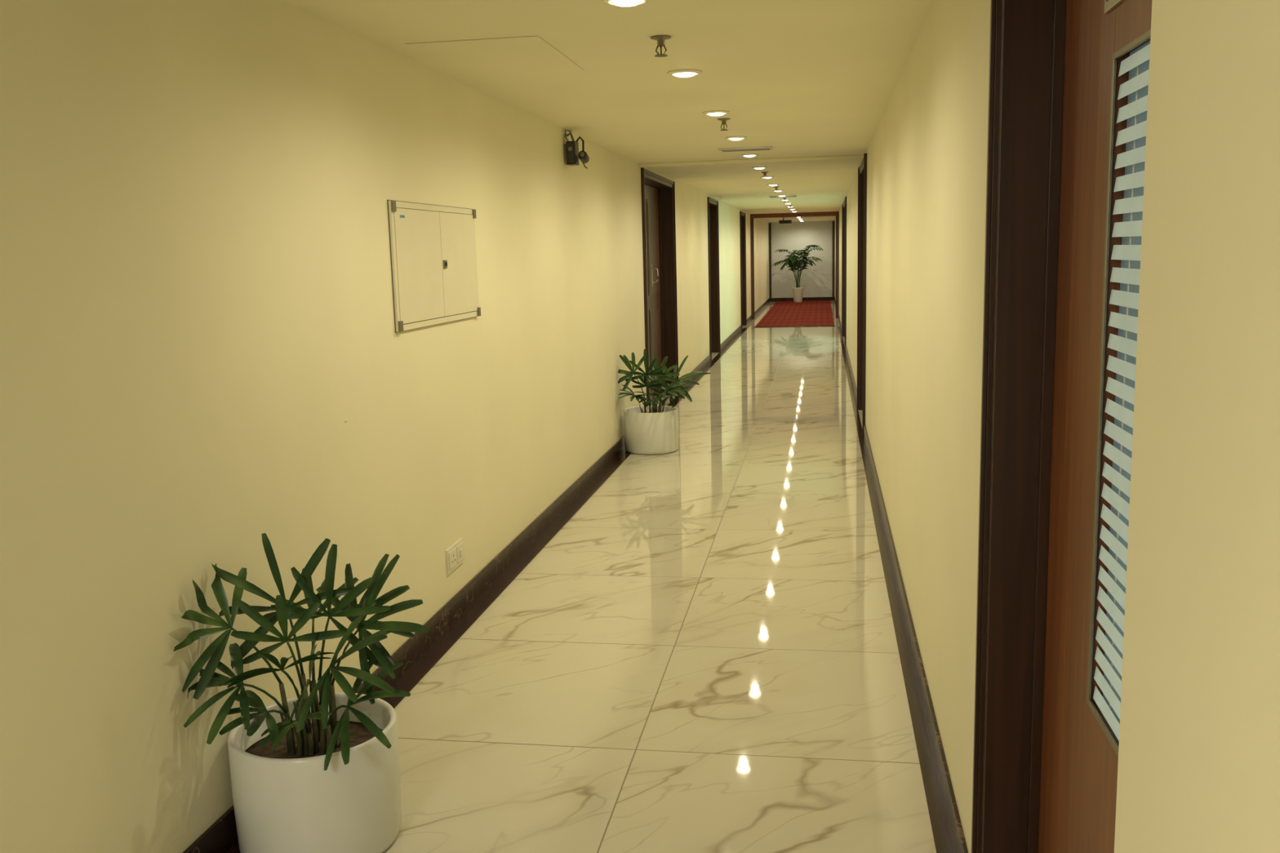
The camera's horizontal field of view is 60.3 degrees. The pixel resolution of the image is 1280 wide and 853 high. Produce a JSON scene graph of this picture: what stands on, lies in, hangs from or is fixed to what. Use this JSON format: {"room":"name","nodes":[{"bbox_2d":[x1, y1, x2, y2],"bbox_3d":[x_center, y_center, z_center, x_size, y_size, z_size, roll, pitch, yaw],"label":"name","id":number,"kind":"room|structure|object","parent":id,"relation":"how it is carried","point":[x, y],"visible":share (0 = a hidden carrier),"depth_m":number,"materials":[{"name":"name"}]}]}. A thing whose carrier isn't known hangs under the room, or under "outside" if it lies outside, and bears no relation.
{"room":"office corridor","nodes":[
{"label":"office corridor","id":0,"kind":"room"},
{"bbox_2d":[0,0,768,852],"bbox_3d":[0.724,-1.919,14.454,0.260,2.235,35.000,0,9,9],"label":"wall","id":1,"kind":"structure","parent":0,"point":[197,301],"depth_m":2.89,"materials":[{"name":"paint"}]},
{"bbox_2d":[386,200,480,333],"bbox_3d":[-0.800,-0.647,4.406,0.024,0.471,0.966,0,9,9],"label":"access panel","id":2,"kind":"object","parent":1,"relation":"attached to","point":[433,256],"visible":1,"depth_m":4.30,"materials":[{"name":"metal"}]},
{"bbox_2d":[445,537,464,574],"bbox_3d":[-0.775,0.536,4.578,0.017,0.105,0.230,0,9,9],"label":"wall socket","id":3,"kind":"object","parent":1,"relation":"attached to","point":[455,554],"visible":1,"depth_m":4.57,"materials":[{"name":"plastic"}]},
{"bbox_2d":[182,297,769,852],"bbox_3d":[0.885,-0.865,14.599,0.012,0.100,35.000,0,9,9],"label":"baseboard","id":4,"kind":"structure","parent":1,"relation":"attached to","point":[221,837],"depth_m":4.77,"materials":[{"name":"wood"}]},
{"bbox_2d":[227,328,747,852],"bbox_3d":[0.077,0.023,9.436,0.083,0.001,24.400,0,9,9],"label":"trim","id":5,"kind":"structure","parent":1,"relation":"attached to","point":[418,670],"depth_m":5.04,"materials":[{"name":"wood"}]},
{"bbox_2d":[563,129,589,168],"bbox_3d":[-0.382,-1.659,6.581,0.136,0.233,0.129,0,9,9],"label":"security camera","id":6,"kind":"object","parent":1,"relation":"attached to","point":[573,155],"visible":1,"depth_m":6.56,"materials":[{"name":"metal"}]},
{"bbox_2d":[640,167,679,405],"bbox_3d":[0.093,-1.266,10.527,0.262,2.205,2.060,0,9,9],"label":"door","id":7,"kind":"structure","parent":1,"relation":"in","point":[658,192],"depth_m":11.28,"materials":[{"name":"brown wood"}]},
{"bbox_2d":[706,196,720,361],"bbox_3d":[0.931,-2.087,15.573,0.262,2.205,1.400,0,9,9],"label":"door","id":8,"kind":"structure","parent":1,"relation":"in","point":[713,205],"depth_m":16.12,"materials":[{"name":"brown wood"}]},
{"bbox_2d":[739,211,746,325],"bbox_3d":[1.876,-3.013,21.271,0.262,2.205,1.300,0,9,9],"label":"door","id":9,"kind":"structure","parent":1,"relation":"in","point":[742,215],"depth_m":21.76,"materials":[{"name":"brown wood"}]},
{"bbox_2d":[639,154,863,167],"bbox_3d":[0.917,-2.202,9.150,1.857,0.028,0.100,0,9,9],"label":"trim","id":10,"kind":"structure","parent":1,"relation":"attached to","point":[842,157],"depth_m":9.11,"materials":[{"name":"paint"}]},
{"bbox_2d":[750,211,839,319],"bbox_3d":[3.299,-3.420,23.510,1.857,2.235,0.150,0,9,9],"label":"trim","id":11,"kind":"structure","parent":1,"relation":"attached to","point":[827,213],"depth_m":23.36,"materials":[{"name":"brown wood"}]},
{"bbox_2d":[281,0,933,222],"bbox_3d":[2.874,-3.096,13.906,4.882,0.150,35.600,0,9,9],"label":"ceiling","id":12,"kind":"structure","parent":0,"point":[797,78],"depth_m":4.61,"materials":[{"name":"paint"}]},
{"bbox_2d":[404,35,584,76],"bbox_3d":[-0.520,-1.385,4.147,0.475,0.004,0.750,0,9,9],"label":"access hatch","id":13,"kind":"object","parent":12,"relation":"in","point":[529,55],"depth_m":4.09,"materials":[{"name":"beige paint"}]},
{"bbox_2d":[601,0,650,6],"bbox_3d":[-0.039,-1.245,3.233,0.148,0.018,0.148,0,9,9],"label":"recessed light","id":14,"kind":"object","parent":12,"relation":"in","point":[613,2],"visible":1,"depth_m":3.22,"materials":[{"name":"white glass"}]},
{"bbox_2d":[650,35,671,57],"bbox_3d":[0.073,-1.319,3.829,0.072,0.066,0.072,0,9,9],"label":"sprinkler","id":15,"kind":"object","parent":12,"relation":"attached to","point":[660,39],"visible":1,"depth_m":3.81,"materials":[{"name":"metal"}]},
{"bbox_2d":[666,69,702,77],"bbox_3d":[0.186,-1.466,4.592,0.148,0.018,0.148,0,9,9],"label":"recessed light","id":16,"kind":"object","parent":12,"relation":"in","point":[681,73],"visible":1,"depth_m":4.56,"materials":[{"name":"white glass"}]},
{"bbox_2d":[702,110,729,115],"bbox_3d":[0.412,-1.687,5.951,0.148,0.018,0.148,0,9,9],"label":"recessed light","id":17,"kind":"object","parent":12,"relation":"in","point":[718,113],"visible":1,"depth_m":5.91,"materials":[{"name":"white glass"}]},
{"bbox_2d":[717,118,729,130],"bbox_3d":[0.477,-1.714,6.264,0.072,0.066,0.072,0,9,9],"label":"sprinkler","id":18,"kind":"object","parent":12,"relation":"attached to","point":[723,120],"visible":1,"depth_m":6.25,"materials":[{"name":"metal"}]},
{"bbox_2d":[724,136,746,140],"bbox_3d":[0.637,-1.908,7.309,0.148,0.018,0.148,0,9,9],"label":"recessed light","id":19,"kind":"object","parent":12,"relation":"in","point":[731,138],"visible":1,"depth_m":7.27,"materials":[{"name":"white glass"}]},
{"bbox_2d":[719,146,772,151],"bbox_3d":[0.778,-2.041,8.111,0.380,0.014,0.180,0,9,9],"label":"ceiling vent","id":20,"kind":"object","parent":12,"relation":"in","point":[760,148],"visible":1,"depth_m":8.05,"materials":[{"name":"metal"}]},
{"bbox_2d":[740,153,759,157],"bbox_3d":[0.863,-2.129,8.668,0.148,0.018,0.148,0,9,9],"label":"recessed light","id":21,"kind":"object","parent":12,"relation":"in","point":[749,155],"visible":1,"depth_m":8.63,"materials":[{"name":"white glass"}]},
{"bbox_2d":[751,166,767,169],"bbox_3d":[1.088,-2.350,10.027,0.148,0.018,0.148,0,9,9],"label":"recessed light","id":22,"kind":"object","parent":12,"relation":"in","point":[754,167],"visible":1,"depth_m":9.98,"materials":[{"name":"white glass"}]},
{"bbox_2d":[760,176,773,178],"bbox_3d":[1.314,-2.571,11.386,0.148,0.018,0.148,0,9,9],"label":"recessed light","id":23,"kind":"object","parent":12,"relation":"in","point":[765,177],"visible":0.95,"depth_m":11.35,"materials":[{"name":"white glass"}]},
{"bbox_2d":[766,183,779,186],"bbox_3d":[1.539,-2.792,12.745,0.148,0.018,0.148,0,9,9],"label":"recessed light","id":24,"kind":"object","parent":12,"relation":"in","point":[770,184],"visible":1,"depth_m":12.70,"materials":[{"name":"white glass"}]},
{"bbox_2d":[768,195,796,197],"bbox_3d":[2.031,-3.269,15.660,0.380,0.014,0.180,0,9,9],"label":"ceiling vent","id":25,"kind":"object","parent":12,"relation":"in","point":[788,195],"visible":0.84,"depth_m":15.59,"materials":[{"name":"metal"}]},
{"bbox_2d":[382,300,954,852],"bbox_3d":[2.936,-0.741,14.278,4.882,0.150,35.600,0,9,9],"label":"floor","id":26,"kind":"structure","parent":0,"point":[704,657],"depth_m":3.99,"materials":[{"name":"stone"}]},
{"bbox_2d":[173,533,428,852],"bbox_3d":[-0.784,0.673,2.799,0.552,0.833,0.502,0,9,9],"label":"potted palm","id":27,"kind":"object","parent":26,"relation":"on","point":[314,772],"visible":1,"depth_m":2.73,"materials":[{"name":"ceramic"}]},
{"bbox_2d":[617,349,711,454],"bbox_3d":[0.197,-0.198,8.319,0.677,0.778,0.548,0,9,9],"label":"potted palm","id":28,"kind":"object","parent":26,"relation":"on","point":[654,429],"visible":1,"depth_m":8.26,"materials":[{"name":"ceramic"}]},
{"bbox_2d":[753,300,835,327],"bbox_3d":[3.815,-2.750,26.310,1.555,0.012,10.440,0,9,9],"label":"carpet","id":29,"kind":"object","parent":26,"relation":"on","point":[806,313],"visible":1,"depth_m":24.69,"materials":[{"name":"carpet"}]},
{"bbox_2d":[772,244,822,302],"bbox_3d":[4.352,-4.213,30.418,1.392,1.563,1.028,0,9,9],"label":"areca palm","id":30,"kind":"object","parent":29,"relation":"on","point":[797,292],"visible":1,"depth_m":30.34,"materials":[{"name":"plant"}]},
{"bbox_2d":[778,217,791,223],"bbox_3d":[3.537,-5.010,26.815,0.300,0.140,0.230,0,9,9],"label":"exit sign","id":31,"kind":"object","parent":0,"point":[783,221],"depth_m":26.73,"materials":[{"name":"black plastic"}]},
{"bbox_2d":[768,220,835,297],"bbox_3d":[4.612,-4.706,31.424,2.377,2.235,0.200,0,9,9],"label":"wall","id":32,"kind":"structure","parent":0,"point":[816,281],"depth_m":31.31,"materials":[{"name":"paint"}]},
{"bbox_2d":[768,221,834,302],"bbox_3d":[4.592,-4.676,31.303,1.817,2.215,0.027,0,9,9],"label":"trim","id":33,"kind":"structure","parent":32,"relation":"attached to","point":[770,225],"depth_m":31.30,"materials":[{"name":"brown wood"}]},
{"bbox_2d":[771,297,832,301],"bbox_3d":[4.623,-3.635,31.488,1.833,0.100,0.012,0,9,9],"label":"baseboard","id":34,"kind":"structure","parent":32,"relation":"attached to","point":[803,298],"depth_m":31.46,"materials":[{"name":"wood"}]},
{"bbox_2d":[835,0,1279,852],"bbox_3d":[2.812,-1.919,14.108,0.260,2.235,35.000,0,9,9],"label":"wall","id":35,"kind":"structure","parent":0,"point":[1198,766],"depth_m":1.09,"materials":[{"name":"paint"}]},
{"bbox_2d":[841,196,846,351],"bbox_3d":[3.301,-2.403,17.182,0.262,2.205,2.800,0,9,9],"label":"door","id":36,"kind":"structure","parent":35,"relation":"in","point":[844,204],"depth_m":18.39,"materials":[{"name":"brown wood"}]},
{"bbox_2d":[857,153,866,435],"bbox_3d":[2.004,-1.132,9.365,0.262,2.205,1.550,0,9,9],"label":"door","id":37,"kind":"structure","parent":35,"relation":"in","point":[862,170],"depth_m":9.96,"materials":[{"name":"brown wood"}]},
{"bbox_2d":[837,326,954,852],"bbox_3d":[1.823,0.024,9.146,0.043,0.001,24.400,0,9,9],"label":"trim","id":38,"kind":"structure","parent":35,"relation":"attached to","point":[941,835],"depth_m":3.84,"materials":[{"name":"wood"}]},
{"bbox_2d":[834,297,968,852],"bbox_3d":[2.705,-0.865,14.297,0.012,0.100,35.000,0,9,9],"label":"baseboard","id":39,"kind":"structure","parent":35,"relation":"attached to","point":[957,834],"depth_m":3.61,"materials":[{"name":"wood"}]},
{"bbox_2d":[971,0,1151,852],"bbox_3d":[0.736,0.111,1.722,0.262,2.205,1.033,0,9,9],"label":"door","id":40,"kind":"structure","parent":35,"relation":"in","point":[1068,79],"depth_m":2.03,"materials":[{"name":"brown wood"}]}
]}

